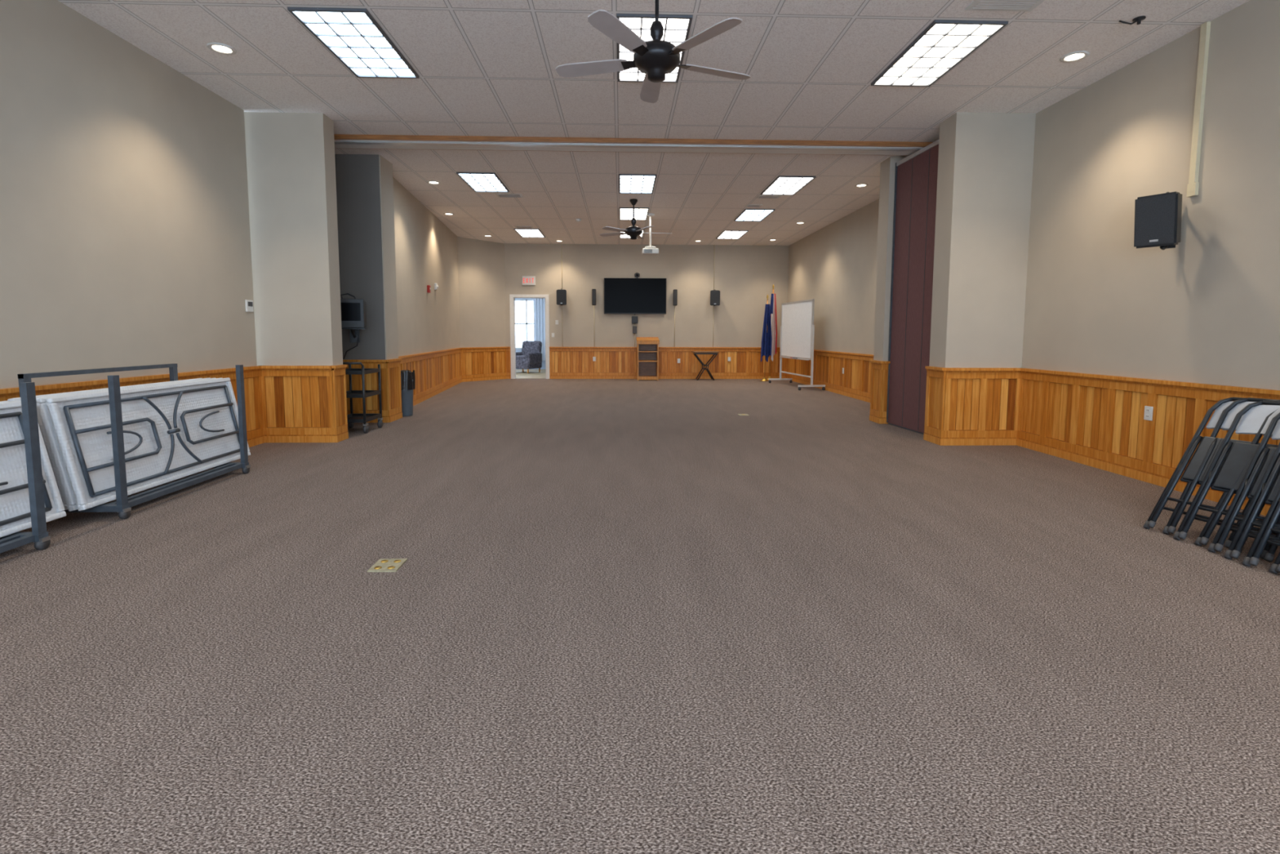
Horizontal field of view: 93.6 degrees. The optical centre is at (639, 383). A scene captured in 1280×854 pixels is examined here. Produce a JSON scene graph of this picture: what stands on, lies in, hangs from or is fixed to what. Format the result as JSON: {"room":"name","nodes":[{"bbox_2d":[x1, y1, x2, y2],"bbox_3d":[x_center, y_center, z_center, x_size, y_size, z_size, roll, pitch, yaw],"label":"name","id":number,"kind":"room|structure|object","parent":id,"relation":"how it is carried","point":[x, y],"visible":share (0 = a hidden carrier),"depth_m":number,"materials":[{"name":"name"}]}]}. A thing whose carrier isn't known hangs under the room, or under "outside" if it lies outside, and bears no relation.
{"room":"event hall","nodes":[
{"label":"event hall","id":0,"kind":"room"},
{"bbox_2d":[0,0,257,388],"bbox_3d":[-4.225,-0.726,1.662,0.140,3.660,10.100,0,5,-2],"label":"wall","id":1,"kind":"structure","parent":0,"point":[125,236],"depth_m":4.81,"materials":[{"name":"paint"}]},
{"bbox_2d":[0,365,263,439],"bbox_3d":[-4.135,0.615,1.803,0.048,0.795,10.150,0,5,-2],"label":"trim","id":2,"kind":"structure","parent":1,"relation":"attached to","point":[252,375],"depth_m":5.97,"materials":[{"name":"brown wood"}]},
{"bbox_2d":[244,299,253,311],"bbox_3d":[-4.299,-0.858,6.619,0.024,0.130,0.120,0,5,-2],"label":"thermostat","id":3,"kind":"object","parent":1,"relation":"attached to","point":[248,304],"visible":1,"depth_m":6.60,"materials":[{"name":"white plastic"}]},
{"bbox_2d":[247,435,264,447],"bbox_3d":[-4.145,1.050,1.840,0.032,0.090,10.150,0,5,-2],"label":"baseboard","id":4,"kind":"structure","parent":1,"relation":"attached to","point":[255,441],"depth_m":6.70,"materials":[{"name":"brown wood"}]},
{"bbox_2d":[334,154,398,359],"bbox_3d":[-4.027,-1.304,8.520,0.970,3.660,0.456,0,5,-2],"label":"wall","id":5,"kind":"structure","parent":0,"point":[364,182],"depth_m":8.27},
{"bbox_2d":[340,293,367,359],"bbox_3d":[-3.822,-0.757,7.967,0.370,0.874,0.630,-1,5,-19],"label":"monitor","id":6,"kind":"object","parent":5,"relation":"attached to","point":[353,314],"visible":0.64,"depth_m":7.69,"materials":[{"name":"black plastic"}]},
{"bbox_2d":[342,360,387,416],"bbox_3d":[-3.943,0.060,8.384,0.810,0.795,0.048,0,5,-2],"label":"trim","id":7,"kind":"structure","parent":5,"relation":"attached to","point":[371,383],"depth_m":8.40,"materials":[{"name":"brown wood"}]},
{"bbox_2d":[366,416,387,422],"bbox_3d":[-3.945,0.496,8.429,0.810,0.090,0.032,0,5,-2],"label":"baseboard","id":8,"kind":"structure","parent":5,"relation":"attached to","point":[384,420],"depth_m":8.42,"materials":[{"name":"brown wood"}]},
{"bbox_2d":[386,358,401,416],"bbox_3d":[-3.522,0.040,8.637,0.048,0.795,0.480,0,5,-2],"label":"trim","id":9,"kind":"structure","parent":5,"relation":"attached to","point":[393,389],"depth_m":8.62,"materials":[{"name":"brown wood"}]},
{"bbox_2d":[387,411,402,422],"bbox_3d":[-3.531,0.476,8.673,0.032,0.090,0.480,0,5,-2],"label":"baseboard","id":10,"kind":"structure","parent":5,"relation":"attached to","point":[398,415],"depth_m":8.64,"materials":[{"name":"brown wood"}]},
{"bbox_2d":[392,177,460,356],"bbox_3d":[-4.232,-1.597,11.999,0.140,3.660,6.581,0,5,-7],"label":"wall","id":11,"kind":"structure","parent":0,"point":[426,250],"depth_m":11.33,"materials":[{"name":"paint"}]},
{"bbox_2d":[398,347,462,400],"bbox_3d":[-4.143,-0.256,12.134,0.048,0.795,6.561,0,5,-7],"label":"trim","id":12,"kind":"structure","parent":11,"relation":"attached to","point":[435,370],"depth_m":12.03,"materials":[{"name":"brown wood"}]},
{"bbox_2d":[413,378,462,405],"bbox_3d":[-4.152,0.180,12.169,0.032,0.090,6.561,0,5,-7],"label":"baseboard","id":13,"kind":"structure","parent":11,"relation":"attached to","point":[419,400],"depth_m":12.15,"materials":[{"name":"brown wood"}]},
{"bbox_2d":[457,236,506,347],"bbox_3d":[-4.183,-1.923,15.866,0.140,3.660,1.454,4,6,39],"label":"wall","id":14,"kind":"structure","parent":0,"point":[481,264],"depth_m":15.75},
{"bbox_2d":[461,346,506,378],"bbox_3d":[-4.114,-0.575,15.920,0.048,0.795,1.454,4,6,39],"label":"trim","id":15,"kind":"structure","parent":14,"relation":"attached to","point":[476,362],"depth_m":15.89,"materials":[{"name":"brown wood"}]},
{"bbox_2d":[462,375,506,382],"bbox_3d":[-4.122,-0.140,15.962,0.032,0.090,1.454,4,6,39],"label":"baseboard","id":16,"kind":"structure","parent":14,"relation":"attached to","point":[477,379],"depth_m":15.93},
{"bbox_2d":[515,298,545,368],"bbox_3d":[-3.097,-1.683,18.762,5.200,2.700,4.350,0,5,-2],"label":"wall","id":17,"kind":"structure","parent":0,"point":[517,350],"depth_m":20.91,"materials":[{"name":"paint"}]},
{"bbox_2d":[515,299,533,349],"bbox_3d":[-4.257,-2.062,20.786,2.010,1.710,0.060,0,5,-2],"label":"window","id":18,"kind":"structure","parent":17,"relation":"in","point":[526,300],"depth_m":20.76,"materials":[{"name":"white paint"}]},
{"bbox_2d":[533,298,545,360],"bbox_3d":[-4.259,-1.885,20.691,2.400,2.172,0.060,0,5,-2],"label":"curtain","id":19,"kind":"object","parent":17,"relation":"hanging from","point":[539,304],"visible":0.18,"depth_m":20.70,"materials":[{"name":"blue fabric"}]},
{"bbox_2d":[0,368,1279,853],"bbox_3d":[-0.335,0.555,8.972,9.900,0.100,24.200,0,5,-2],"label":"floor","id":20,"kind":"structure","parent":0,"point":[620,615],"depth_m":2.40,"materials":[{"name":"carpet"}]},
{"bbox_2d":[0,382,50,553],"bbox_3d":[-3.729,0.529,2.738,0.630,0.980,1.470,0,5,-2],"label":"storage cart","id":21,"kind":"object","parent":20,"relation":"on","point":[38,535],"visible":1,"depth_m":3.43,"materials":[{"name":"metal"}]},
{"bbox_2d":[0,400,66,537],"bbox_3d":[-3.659,0.545,2.837,0.222,0.739,1.830,0,5,-2],"label":"folding table","id":22,"kind":"object","parent":21,"relation":"on","point":[15,506],"visible":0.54,"depth_m":3.56,"materials":[{"name":"white plastic"}]},
{"bbox_2d":[17,363,250,519],"bbox_3d":[-3.790,0.366,4.670,0.630,0.980,1.390,0,5,-2],"label":"storage cart","id":23,"kind":"object","parent":20,"relation":"on","point":[123,504],"visible":0.48,"depth_m":4.26,"materials":[{"name":"metal"}]},
{"bbox_2d":[7,377,202,401],"bbox_3d":[-3.951,0.386,4.715,0.198,0.739,1.738,0,5,-2],"label":"folding table","id":24,"kind":"object","parent":23,"relation":"on","point":[19,399],"visible":0.16,"depth_m":4.32,"materials":[{"name":"white plastic"}]},
{"bbox_2d":[35,377,209,397],"bbox_3d":[-3.897,0.383,4.752,0.198,0.739,1.727,0,5,-2],"label":"folding table","id":25,"kind":"object","parent":23,"relation":"on","point":[203,378],"visible":0.08,"depth_m":4.58,"materials":[{"name":"white plastic"}]},
{"bbox_2d":[35,377,215,510],"bbox_3d":[-3.842,0.383,4.746,0.198,0.739,1.726,0,5,-2],"label":"folding table","id":26,"kind":"object","parent":23,"relation":"on","point":[39,421],"visible":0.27,"depth_m":3.90,"materials":[{"name":"white plastic"}]},
{"bbox_2d":[35,377,222,511],"bbox_3d":[-3.787,0.384,4.737,0.198,0.739,1.762,0,5,-2],"label":"folding table","id":27,"kind":"object","parent":23,"relation":"on","point":[42,407],"visible":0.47,"depth_m":3.87,"materials":[{"name":"white plastic"}]},
{"bbox_2d":[44,377,250,511],"bbox_3d":[-3.720,0.384,4.749,0.222,0.739,1.770,0,5,-2],"label":"folding table","id":28,"kind":"object","parent":23,"relation":"on","point":[172,432],"visible":0.9,"depth_m":4.54,"materials":[{"name":"white plastic"}]},
{"bbox_2d":[244,111,342,365],"bbox_3d":[-3.980,-1.165,6.879,0.960,3.660,0.250,0,5,-2],"label":"pier","id":29,"kind":"object","parent":20,"relation":"on","point":[291,183],"depth_m":6.73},
{"bbox_2d":[260,365,334,435],"bbox_3d":[-3.909,0.190,6.846,0.820,0.795,0.048,0,5,-2],"label":"trim","id":30,"kind":"structure","parent":29,"relation":"attached to","point":[297,400],"depth_m":6.86,"materials":[{"name":"brown wood"}]},
{"bbox_2d":[264,434,334,442],"bbox_3d":[-3.911,0.625,6.891,0.820,0.090,0.032,0,5,-2],"label":"baseboard","id":31,"kind":"object","parent":29,"relation":"attached to","point":[304,437],"depth_m":6.88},
{"bbox_2d":[331,364,347,435],"bbox_3d":[-3.480,0.179,6.993,0.048,0.795,0.280,0,5,-2],"label":"trim","id":32,"kind":"structure","parent":29,"relation":"attached to","point":[339,378],"depth_m":6.98,"materials":[{"name":"brown wood"}]},
{"bbox_2d":[334,431,348,442],"bbox_3d":[-3.489,0.615,7.030,0.032,0.090,0.280,0,5,-2],"label":"baseboard","id":33,"kind":"object","parent":29,"relation":"attached to","point":[343,436],"depth_m":7.00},
{"bbox_2d":[342,362,382,433],"bbox_3d":[-3.626,0.155,7.690,0.425,0.894,0.589,0,5,-2],"label":"utility cart","id":34,"kind":"object","parent":20,"relation":"on","point":[364,417],"visible":0.73,"depth_m":7.79,"materials":[{"name":"black metal"}]},
{"bbox_2d":[367,558,407,572],"bbox_3d":[-1.364,0.979,3.252,0.150,0.010,0.170,0,5,-2],"label":"outlet box","id":35,"kind":"object","parent":20,"relation":"on","point":[382,565],"visible":1,"depth_m":3.24,"materials":[{"name":"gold metal"}]},
{"bbox_2d":[400,369,415,416],"bbox_3d":[-3.571,0.134,9.135,0.297,0.695,0.297,3,6,33],"label":"trash can","id":36,"kind":"object","parent":20,"relation":"on","point":[407,377],"visible":0.66,"depth_m":9.05,"materials":[{"name":"grey plastic"}]},
{"bbox_2d":[515,341,542,373],"bbox_3d":[-3.643,-0.870,19.224,0.880,0.999,0.839,3,5,27],"label":"armchair","id":37,"kind":"object","parent":20,"relation":"on","point":[530,357],"visible":0.84,"depth_m":19.09,"materials":[{"name":"fabric"}]},
{"bbox_2d":[635,337,659,380],"bbox_3d":[0.205,-0.683,16.215,0.600,1.155,0.490,0,5,-2],"label":"lectern","id":38,"kind":"object","parent":20,"relation":"on","point":[647,348],"visible":1,"depth_m":16.39,"materials":[{"name":"brown wood"}]},
{"bbox_2d":[691,351,719,380],"bbox_3d":[1.764,-0.492,16.280,0.680,0.768,0.450,0,5,-2],"label":"folding table","id":39,"kind":"object","parent":20,"relation":"on","point":[695,353],"visible":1,"depth_m":16.11,"materials":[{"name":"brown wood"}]},
{"bbox_2d":[760,294,772,381],"bbox_3d":[3.332,-1.219,15.917,0.278,2.290,0.240,0,5,-2],"label":"state flag","id":40,"kind":"object","parent":20,"relation":"on","point":[766,347],"visible":1,"depth_m":15.86,"materials":[{"name":"blue fabric"}]},
{"bbox_2d":[765,284,777,380],"bbox_3d":[3.562,-1.402,16.311,0.281,2.590,0.240,0,5,-2],"label":"flag","id":41,"kind":"object","parent":20,"relation":"on","point":[773,300],"visible":0.69,"depth_m":16.25,"materials":[{"name":"red fabric"}]},
{"bbox_2d":[768,298,825,390],"bbox_3d":[3.708,-0.946,14.296,0.628,2.019,2.020,0,5,-7],"label":"whiteboard","id":42,"kind":"object","parent":20,"relation":"on","point":[797,326],"visible":1,"depth_m":14.12,"materials":[{"name":"plastic"}]},
{"bbox_2d":[1142,396,1265,552],"bbox_3d":[3.686,0.532,3.784,0.726,0.850,0.494,-2,5,-21],"label":"folding chair","id":43,"kind":"object","parent":20,"relation":"on","point":[1193,467],"visible":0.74,"depth_m":3.93,"materials":[{"name":"black metal"}]},
{"bbox_2d":[1162,397,1279,558],"bbox_3d":[3.719,0.538,3.691,0.720,0.855,0.494,-2,5,-24],"label":"folding chair","id":44,"kind":"object","parent":20,"relation":"on","point":[1171,526],"visible":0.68,"depth_m":3.83,"materials":[{"name":"black metal"}]},
{"bbox_2d":[1173,400,1279,561],"bbox_3d":[3.698,0.551,3.585,0.729,0.847,0.494,-2,5,-23],"label":"folding chair","id":45,"kind":"object","parent":20,"relation":"on","point":[1255,414],"visible":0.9,"depth_m":3.73,"materials":[{"name":"black metal"}]},
{"bbox_2d":[1194,408,1279,546],"bbox_3d":[3.734,0.562,3.466,0.732,0.845,0.494,-2,5,-20],"label":"folding chair","id":46,"kind":"object","parent":20,"relation":"on","point":[1203,538],"visible":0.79,"depth_m":3.60,"materials":[{"name":"black metal"}]},
{"bbox_2d":[1207,412,1279,552],"bbox_3d":[3.715,0.568,3.379,0.730,0.847,0.494,-2,5,-23],"label":"folding chair","id":47,"kind":"object","parent":20,"relation":"on","point":[1230,517],"visible":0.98,"depth_m":3.53,"materials":[{"name":"black metal"}]},
{"bbox_2d":[1223,442,1279,559],"bbox_3d":[3.707,0.577,3.273,0.730,0.847,0.494,-2,5,-23],"label":"folding chair","id":48,"kind":"object","parent":20,"relation":"on","point":[1247,522],"visible":1,"depth_m":3.41,"materials":[{"name":"black metal"}]},
{"bbox_2d":[1241,488,1279,566],"bbox_3d":[3.706,0.587,3.167,0.732,0.845,0.494,-2,5,-23],"label":"folding chair","id":49,"kind":"object","parent":20,"relation":"on","point":[1262,537],"visible":1,"depth_m":3.29,"materials":[{"name":"black metal"}]},
{"bbox_2d":[1268,551,1279,573],"bbox_3d":[3.737,0.591,3.044,0.716,0.858,0.494,-2,5,-20],"label":"folding chair","id":50,"kind":"object","parent":20,"relation":"on","point":[1275,566],"visible":1,"depth_m":3.18,"materials":[{"name":"black metal"}]},
{"bbox_2d":[504,243,788,346],"bbox_3d":[0.244,-1.971,16.579,7.940,3.660,0.140,0,5,-2],"label":"wall","id":51,"kind":"structure","parent":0,"point":[744,276],"depth_m":16.48,"materials":[{"name":"paint"}]},
{"bbox_2d":[506,346,511,375],"bbox_3d":[-3.610,-0.621,16.476,0.130,0.795,0.048,0,5,-2],"label":"trim","id":52,"kind":"structure","parent":51,"relation":"attached to","point":[508,348],"depth_m":16.48,"materials":[{"name":"brown wood"}]},
{"bbox_2d":[521,275,535,284],"bbox_3d":[-3.019,-2.800,16.306,0.360,0.240,0.054,0,5,-2],"label":"exit sign","id":53,"kind":"object","parent":51,"relation":"attached to","point":[526,280],"visible":1,"depth_m":16.28,"materials":[{"name":"white plastic"}]},
{"bbox_2d":[509,294,549,378],"bbox_3d":[-3.016,-1.292,16.518,1.060,2.300,0.170,0,5,-2],"label":"door frame","id":54,"kind":"structure","parent":51,"relation":"in","point":[512,297],"depth_m":16.44,"materials":[{"name":"white paint"}]},
{"bbox_2d":[556,288,566,305],"bbox_3d":[-2.118,-2.346,16.208,0.266,0.459,0.362,0,5,-8],"label":"wall speaker","id":55,"kind":"object","parent":51,"relation":"attached to","point":[561,294],"visible":1,"depth_m":16.06,"materials":[{"name":"black plastic"}]},
{"bbox_2d":[591,288,595,305],"bbox_3d":[-1.251,-1.794,16.398,0.110,1.570,0.152,0,5,-2],"label":"tower speaker","id":56,"kind":"object","parent":51,"relation":"attached to","point":[593,291],"visible":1,"depth_m":16.28},
{"bbox_2d":[631,314,637,346],"bbox_3d":[-0.143,-1.532,16.483,0.170,1.000,0.080,0,5,-2],"label":"junction box","id":57,"kind":"object","parent":51,"relation":"attached to","point":[634,318],"visible":1,"depth_m":16.44,"materials":[{"name":"black plastic"}]},
{"bbox_2d":[604,277,666,314],"bbox_3d":[-0.131,-2.394,16.411,1.700,0.970,0.096,0,5,-2],"label":"television","id":58,"kind":"object","parent":51,"relation":"attached to","point":[621,295],"visible":1,"depth_m":16.36,"materials":[{"name":"black plastic"}]},
{"bbox_2d":[549,375,785,378],"bbox_3d":[0.792,-0.185,16.661,6.560,0.090,0.032,0,5,-2],"label":"baseboard","id":59,"kind":"structure","parent":51,"relation":"attached to","point":[550,376],"depth_m":16.65,"materials":[{"name":"brown wood"}]},
{"bbox_2d":[549,346,785,375],"bbox_3d":[0.793,-0.620,16.616,6.560,0.795,0.048,0,5,-2],"label":"wainscoting","id":60,"kind":"structure","parent":51,"relation":"attached to","point":[563,361],"depth_m":16.61,"materials":[{"name":"brown wood"}]},
{"bbox_2d":[672,288,677,346],"bbox_3d":[0.958,-1.794,16.468,0.110,1.570,0.152,0,5,-2],"label":"tower speaker","id":61,"kind":"object","parent":51,"relation":"attached to","point":[675,291],"visible":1,"depth_m":16.36},
{"bbox_2d":[710,288,719,306],"bbox_3d":[2.035,-2.345,16.340,0.266,0.459,0.362,0,5,4],"label":"wall speaker","id":62,"kind":"object","parent":51,"relation":"attached to","point":[714,294],"visible":1,"depth_m":16.19,"materials":[{"name":"black plastic"}]},
{"bbox_2d":[57,0,1249,245],"bbox_3d":[0.043,-3.013,6.550,9.300,0.100,19.950,0,5,-2],"label":"ceiling","id":63,"kind":"structure","parent":0,"point":[484,68],"depth_m":5.85,"materials":[{"name":"tile"}]},
{"bbox_2d":[206,42,236,54],"bbox_3d":[-3.554,-2.844,5.109,0.210,0.013,0.210,0,5,-2],"label":"recessed light","id":64,"kind":"object","parent":63,"relation":"in","point":[220,48],"visible":1,"depth_m":5.10,"materials":[{"name":"white paint"}]},
{"bbox_2d":[287,7,419,78],"bbox_3d":[-2.346,-2.833,5.058,0.575,0.019,1.185,0,5,-2],"label":"recessed light","id":65,"kind":"object","parent":63,"relation":"in","point":[353,36],"visible":1,"depth_m":4.96,"materials":[{"name":"white"}]},
{"bbox_2d":[456,172,509,192],"bbox_3d":[-2.491,-3.219,9.630,0.575,0.019,1.185,0,5,-2],"label":"recessed light","id":66,"kind":"object","parent":63,"relation":"in","point":[477,181],"visible":1,"depth_m":9.57,"materials":[{"name":"white"}]},
{"bbox_2d":[495,193,524,197],"bbox_3d":[-2.285,-3.298,10.543,0.450,0.014,0.250,0,5,-2],"label":"ceiling vent","id":67,"kind":"object","parent":63,"relation":"in","point":[500,195],"depth_m":10.50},
{"bbox_2d":[514,228,545,237],"bbox_3d":[-2.646,-3.629,14.490,0.575,0.019,1.185,0,5,-2],"label":"recessed light","id":68,"kind":"object","parent":63,"relation":"in","point":[523,233],"visible":1,"depth_m":14.48,"materials":[{"name":"white"}]},
{"bbox_2d":[617,43,634,60],"bbox_3d":[-0.122,-2.831,5.112,0.140,0.019,0.295,0,5,-2],"label":"recessed light","id":69,"kind":"object","parent":63,"relation":"in","point":[623,53],"depth_m":5.17,"materials":[{"name":"white"}]},
{"bbox_2d":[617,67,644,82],"bbox_3d":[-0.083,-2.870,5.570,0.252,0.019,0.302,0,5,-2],"label":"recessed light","id":70,"kind":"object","parent":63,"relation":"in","point":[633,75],"depth_m":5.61,"materials":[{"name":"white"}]},
{"bbox_2d":[599,199,666,239],"bbox_3d":[-0.077,-2.975,10.910,1.345,0.706,1.368,0,5,-2],"label":"ceiling fan","id":71,"kind":"object","parent":63,"relation":"hanging from","point":[634,232],"depth_m":10.83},
{"bbox_2d":[333,134,933,155],"bbox_3d":[-0.317,-3.016,7.622,8.050,0.075,0.390,0,5,-2],"label":"track","id":72,"kind":"structure","parent":63,"relation":"attached to","point":[341,141],"depth_m":7.52,"materials":[{"name":"brown wood"}]},
{"bbox_2d":[619,207,648,220],"bbox_3d":[-0.130,-3.423,12.137,0.575,0.019,1.185,0,5,-2],"label":"recessed light","id":73,"kind":"object","parent":63,"relation":"in","point":[625,213],"visible":0.84,"depth_m":12.09,"materials":[{"name":"white"}]},
{"bbox_2d":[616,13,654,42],"bbox_3d":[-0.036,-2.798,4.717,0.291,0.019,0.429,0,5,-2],"label":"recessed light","id":74,"kind":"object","parent":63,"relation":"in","point":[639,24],"depth_m":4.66,"materials":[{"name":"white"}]},
{"bbox_2d":[618,173,656,193],"bbox_3d":[-0.053,-3.218,9.707,0.575,0.019,1.185,0,5,-2],"label":"recessed light","id":75,"kind":"object","parent":63,"relation":"in","point":[628,183],"visible":1,"depth_m":9.65,"materials":[{"name":"white"}]},
{"bbox_2d":[642,213,658,255],"bbox_3d":[0.213,-3.035,12.214,0.330,0.804,0.304,0,5,-2],"label":"ceiling projector","id":76,"kind":"object","parent":63,"relation":"hanging from","point":[650,250],"depth_m":12.11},
{"bbox_2d":[555,0,751,102],"bbox_3d":[0.105,-2.398,4.070,1.374,0.706,1.326,0,5,-2],"label":"ceiling fan","id":77,"kind":"object","parent":63,"relation":"hanging from","point":[656,58],"depth_m":3.97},
{"bbox_2d":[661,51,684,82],"bbox_3d":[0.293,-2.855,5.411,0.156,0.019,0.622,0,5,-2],"label":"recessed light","id":78,"kind":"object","parent":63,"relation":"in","point":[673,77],"depth_m":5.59,"materials":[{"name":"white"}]},
{"bbox_2d":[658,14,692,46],"bbox_3d":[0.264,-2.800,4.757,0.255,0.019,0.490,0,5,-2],"label":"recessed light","id":79,"kind":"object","parent":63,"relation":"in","point":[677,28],"depth_m":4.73,"materials":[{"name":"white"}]},
{"bbox_2d":[715,230,748,239],"bbox_3d":[2.232,-3.628,14.645,0.575,0.019,1.185,0,5,-2],"label":"recessed light","id":80,"kind":"object","parent":63,"relation":"in","point":[726,234],"visible":1,"depth_m":14.63,"materials":[{"name":"white"}]},
{"bbox_2d":[733,208,775,221],"bbox_3d":[2.309,-3.423,12.215,0.575,0.019,1.185,0,5,-2],"label":"recessed light","id":81,"kind":"object","parent":63,"relation":"in","point":[748,215],"visible":1,"depth_m":12.20,"materials":[{"name":"white"}]},
{"bbox_2d":[755,195,781,198],"bbox_3d":[2.266,-3.288,10.588,0.400,0.014,0.220,0,5,-2],"label":"ceiling vent","id":82,"kind":"object","parent":63,"relation":"in","point":[759,196],"depth_m":10.54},
{"bbox_2d":[760,175,815,195],"bbox_3d":[2.386,-3.218,9.784,0.575,0.019,1.185,0,5,-2],"label":"recessed light","id":83,"kind":"object","parent":63,"relation":"in","point":[781,185],"visible":1,"depth_m":9.73,"materials":[{"name":"white"}]},
{"bbox_2d":[871,20,1008,86],"bbox_3d":[2.531,-2.832,5.213,0.575,0.019,1.185,0,5,-2],"label":"recessed light","id":84,"kind":"object","parent":63,"relation":"in","point":[943,45],"visible":1,"depth_m":5.12,"materials":[{"name":"white"}]},
{"bbox_2d":[964,0,1044,11],"bbox_3d":[2.665,-2.759,4.320,0.500,0.014,0.300,0,5,-2],"label":"ceiling vent","id":85,"kind":"object","parent":63,"relation":"in","point":[977,5],"depth_m":4.39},
{"bbox_2d":[1059,50,1089,62],"bbox_3d":[3.767,-2.832,5.212,0.210,0.013,0.210,0,5,-2],"label":"recessed light","id":86,"kind":"object","parent":63,"relation":"in","point":[1077,55],"visible":1,"depth_m":5.20,"materials":[{"name":"white paint"}]},
{"bbox_2d":[1118,16,1146,25],"bbox_3d":[3.760,-2.763,4.585,0.173,0.046,0.080,0,5,-2],"label":"sprinkler head","id":87,"kind":"object","parent":63,"relation":"attached to","point":[1140,19],"visible":1,"depth_m":4.58},
{"bbox_2d":[787,199,879,354],"bbox_3d":[4.271,-1.628,12.649,0.140,3.660,8.000,0,5,-2],"label":"wall","id":88,"kind":"structure","parent":0,"point":[834,265],"depth_m":12.51,"materials":[{"name":"paint"}]},
{"bbox_2d":[785,375,870,402],"bbox_3d":[4.180,0.151,12.796,0.032,0.090,8.000,0,5,-2],"label":"baseboard","id":89,"kind":"structure","parent":88,"relation":"attached to","point":[828,388],"depth_m":12.61,"materials":[{"name":"brown wood"}]},
{"bbox_2d":[785,349,873,397],"bbox_3d":[4.173,-0.285,12.759,0.048,0.795,8.000,0,5,-2],"label":"trim","id":90,"kind":"structure","parent":88,"relation":"attached to","point":[828,366],"depth_m":12.72,"materials":[{"name":"brown wood"}]},
{"bbox_2d":[873,156,906,360],"bbox_3d":[3.862,-1.279,8.494,0.940,3.660,0.310,0,5,-2],"label":"wall","id":91,"kind":"structure","parent":0,"point":[887,168],"depth_m":8.38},
{"bbox_2d":[869,413,881,423],"bbox_3d":[3.372,0.501,8.614,0.032,0.090,0.340,0,5,-2],"label":"baseboard","id":92,"kind":"structure","parent":91,"relation":"attached to","point":[873,418],"depth_m":8.57,"materials":[{"name":"brown wood"}]},
{"bbox_2d":[870,360,884,417],"bbox_3d":[3.365,0.065,8.576,0.048,0.795,0.340,0,5,-2],"label":"wainscoting","id":93,"kind":"structure","parent":91,"relation":"attached to","point":[877,371],"depth_m":8.56,"materials":[{"name":"brown wood"}]},
{"bbox_2d":[881,360,890,417],"bbox_3d":[3.440,0.079,8.415,0.090,0.795,0.048,0,5,-2],"label":"trim","id":94,"kind":"structure","parent":91,"relation":"attached to","point":[886,363],"depth_m":8.42,"materials":[{"name":"brown wood"}]},
{"bbox_2d":[886,139,938,434],"bbox_3d":[3.549,-1.167,7.695,0.095,3.570,1.260,0,5,-5],"label":"partition panel","id":95,"kind":"object","parent":91,"relation":"attached to","point":[915,175],"visible":0.62,"depth_m":7.80,"materials":[{"name":"red fabric"}]},
{"bbox_2d":[928,112,1035,368],"bbox_3d":[3.944,-1.143,6.881,1.020,3.660,0.350,0,5,-2],"label":"pier","id":96,"kind":"object","parent":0,"point":[985,160],"depth_m":6.68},
{"bbox_2d":[924,365,946,437],"bbox_3d":[3.407,0.201,6.963,0.048,0.795,0.380,0,5,-2],"label":"wainscoting","id":97,"kind":"structure","parent":96,"relation":"attached to","point":[935,376],"depth_m":6.95,"materials":[{"name":"brown wood"}]},
{"bbox_2d":[923,431,943,445],"bbox_3d":[3.413,0.637,7.000,0.032,0.090,0.380,0,5,-2],"label":"baseboard","id":98,"kind":"object","parent":97,"relation":"attached to","point":[927,437],"depth_m":6.96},
{"bbox_2d":[943,368,1020,437],"bbox_3d":[3.876,0.217,6.794,0.880,0.795,0.048,0,5,-2],"label":"wainscoting","id":99,"kind":"structure","parent":96,"relation":"attached to","point":[980,402],"depth_m":6.80,"materials":[{"name":"brown wood"}]},
{"bbox_2d":[942,437,1017,445],"bbox_3d":[3.875,0.652,6.839,0.880,0.090,0.032,0,5,-2],"label":"baseboard","id":100,"kind":"object","parent":99,"relation":"attached to","point":[947,441],"depth_m":6.82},
{"bbox_2d":[1022,0,1279,390],"bbox_3d":[4.545,-0.714,1.816,0.140,3.660,9.850,0,5,-2],"label":"wall","id":101,"kind":"structure","parent":0,"point":[1205,308],"depth_m":4.97,"materials":[{"name":"paint"}]},
{"bbox_2d":[1016,437,1271,515],"bbox_3d":[4.454,1.065,1.963,0.032,0.090,9.850,0,5,-2],"label":"baseboard","id":102,"kind":"structure","parent":101,"relation":"attached to","point":[1153,478],"depth_m":5.42,"materials":[{"name":"brown wood"}]},
{"bbox_2d":[1017,368,1279,497],"bbox_3d":[4.447,0.628,1.926,0.048,0.795,9.850,0,5,-2],"label":"wainscoting","id":103,"kind":"structure","parent":101,"relation":"attached to","point":[1099,416],"depth_m":5.43,"materials":[{"name":"brown wood"}]},
{"bbox_2d":[1143,405,1153,420],"bbox_3d":[4.336,0.250,5.129,0.013,0.120,0.078,0,5,-2],"label":"wall outlet","id":104,"kind":"object","parent":101,"relation":"attached to","point":[1148,415],"visible":1,"depth_m":5.12,"materials":[{"name":"white plastic"}]},
{"bbox_2d":[1133,191,1182,249],"bbox_3d":[4.161,-1.306,4.791,0.382,0.459,0.266,-3,6,-34],"label":"wall speaker","id":105,"kind":"object","parent":101,"relation":"attached to","point":[1157,217],"visible":1,"depth_m":4.69,"materials":[{"name":"black plastic"}]},
{"bbox_2d":[1186,22,1210,197],"bbox_3d":[4.368,-2.134,4.698,0.030,1.305,0.070,0,5,-2],"label":"conduit","id":106,"kind":"object","parent":101,"relation":"attached to","point":[1193,187],"visible":1,"depth_m":4.69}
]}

